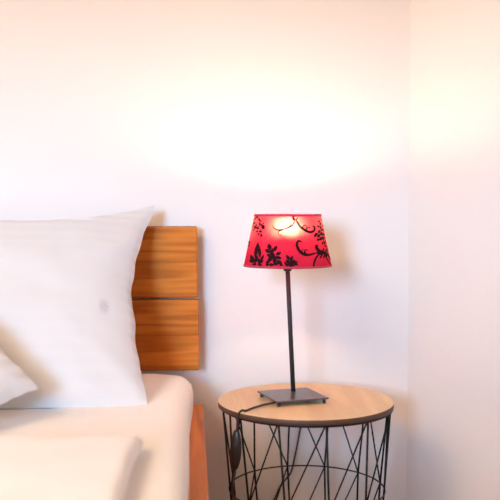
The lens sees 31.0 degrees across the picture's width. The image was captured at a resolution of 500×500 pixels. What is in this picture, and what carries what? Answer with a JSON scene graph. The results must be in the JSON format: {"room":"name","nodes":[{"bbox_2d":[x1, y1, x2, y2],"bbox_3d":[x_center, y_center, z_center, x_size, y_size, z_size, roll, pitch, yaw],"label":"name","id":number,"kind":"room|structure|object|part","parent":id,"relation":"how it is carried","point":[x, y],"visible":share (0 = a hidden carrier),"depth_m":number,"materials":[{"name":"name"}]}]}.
{"room":"bedroom","nodes":[
{"label":"bedroom","id":0,"kind":"room"},
{"bbox_2d":[0,0,410,499],"bbox_3d":[-1.103,-0.457,2.556,3.369,2.500,0.120,0,3,-4],"label":"wall","id":1,"kind":"structure","parent":0,"point":[213,115],"depth_m":2.58,"materials":[{"name":"white paint"}]},
{"bbox_2d":[407,0,499,499],"bbox_3d":[1.648,-0.366,0.556,0.120,2.500,4.722,-1,3,-29],"label":"wall","id":2,"kind":"structure","parent":0,"point":[453,403],"depth_m":2.44,"materials":[{"name":"white paint"}]},
{"bbox_3d":[0.034,0.939,0.486,5.365,0.100,4.520,0,3,-4],"label":"floor","id":3,"kind":"structure","parent":0,"visible":0},
{"bbox_2d":[131,226,208,499],"bbox_3d":[-0.902,0.413,1.456,1.675,0.862,2.142,0,3,-4],"label":"frame","id":4,"kind":"object","parent":3,"relation":"on","point":[166,330],"visible":0.38,"depth_m":2.50,"materials":[{"name":"brown wood"}]},
{"bbox_2d":[0,374,192,499],"bbox_3d":[-0.891,0.469,1.434,1.603,0.185,1.992,0,3,-4],"label":"mattress","id":5,"kind":"object","parent":4,"relation":"on","point":[160,471],"visible":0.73,"depth_m":1.84,"materials":[{"name":"beige fabric"}]},
{"bbox_2d":[0,348,38,403],"bbox_3d":[-0.653,0.216,1.767,0.262,0.298,0.388,2,3,34],"label":"pillow","id":6,"kind":"object","parent":5,"relation":"on","point":[14,382],"visible":1,"depth_m":1.82,"materials":[{"name":"white fabric"}]},
{"bbox_2d":[0,435,142,499],"bbox_3d":[-0.892,0.369,1.034,1.471,0.052,1.103,0,3,-4],"label":"duvet","id":7,"kind":"object","parent":5,"relation":"on","point":[96,467],"visible":1,"depth_m":1.39,"materials":[{"name":"white fabric"}]},
{"bbox_2d":[0,205,153,408],"bbox_3d":[-0.607,0.121,2.186,0.778,0.462,0.441,0,3,-10],"label":"pillow","id":8,"kind":"object","parent":5,"relation":"on","point":[67,319],"visible":0.95,"depth_m":2.11,"materials":[{"name":"white fabric"}]},
{"bbox_3d":[-0.084,0.558,1.474,0.042,0.170,2.058,0,3,-4],"label":"rail","id":9,"kind":"part","parent":4,"relation":"part of","materials":[{"name":"brown wood"}]},
{"bbox_2d":[218,383,393,499],"bbox_3d":[0.140,0.592,2.279,0.440,0.430,0.440,0,3,-4],"label":"side table","id":10,"kind":"object","parent":3,"relation":"on","point":[346,405],"visible":0.97,"depth_m":2.20,"materials":[{"name":"brown wood"}]},
{"bbox_2d":[230,214,331,499],"bbox_3d":[0.061,0.357,2.310,0.290,0.899,0.594,0,3,-4],"label":"table lamp","id":11,"kind":"object","parent":10,"relation":"on","point":[287,242],"visible":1,"depth_m":2.18,"materials":[{"name":"red fabric"}]},
{"bbox_2d":[230,430,241,469],"bbox_3d":[-0.034,0.472,2.128,0.028,0.093,0.015,0,3,9],"label":"switch","id":12,"kind":"object","parent":11,"relation":"attached to","point":[236,445],"depth_m":2.12,"materials":[{"name":"black plastic"}]},
{"bbox_3d":[0.017,0.398,2.164,0.125,0.053,0.017,-2,4,-43],"label":"power cord","id":13,"kind":"part","parent":11,"relation":"part of","materials":[{"name":"black plastic"}]},
{"bbox_2d":[252,216,264,236],"bbox_3d":[0.017,-0.058,2.217,0.010,0.050,0.064,-1,3,-28],"label":"print","id":14,"kind":"object","parent":11,"relation":"attached to","point":[258,225],"depth_m":2.21,"materials":[{"name":"black"}]},
{"bbox_3d":[0.020,0.641,2.335,0.178,0.329,0.612,0,3,10],"label":"power cord","id":15,"kind":"part","parent":11,"relation":"part of","materials":[{"name":"black plastic"}]},
{"bbox_2d":[249,243,297,266],"bbox_3d":[0.051,0.011,2.176,0.134,0.059,0.026,1,3,27],"label":"print","id":16,"kind":"object","parent":11,"relation":"on","point":[260,254],"depth_m":2.17,"materials":[{"name":"black"}]},
{"bbox_3d":[0.095,-0.025,2.262,0.221,0.130,0.221,0,3,-4],"label":"lamp shade","id":17,"kind":"part","parent":11,"relation":"part of","materials":[{"name":"red fabric"}]},
{"bbox_3d":[0.107,0.365,2.265,0.138,0.004,0.138,-1,3,-19],"label":"plate","id":18,"kind":"part","parent":11,"relation":"part of","materials":[{"name":"grey metal"}]},
{"bbox_2d":[272,217,315,234],"bbox_3d":[0.108,-0.060,2.180,0.108,0.049,0.018,0,3,-9],"label":"print","id":19,"kind":"object","parent":11,"relation":"on","point":[280,225],"depth_m":2.18,"materials":[{"name":"black"}]},
{"bbox_2d":[296,240,330,265],"bbox_3d":[0.166,0.007,2.200,0.129,0.066,0.028,-3,4,-44],"label":"print","id":20,"kind":"object","parent":11,"relation":"on","point":[308,252],"depth_m":2.18,"materials":[{"name":"black"}]},
{"bbox_2d":[314,219,326,246],"bbox_3d":[0.177,-0.042,2.219,0.017,0.070,0.077,1,3,23],"label":"print","id":21,"kind":"object","parent":11,"relation":"on","point":[319,233],"depth_m":2.21,"materials":[{"name":"black"}]}
]}

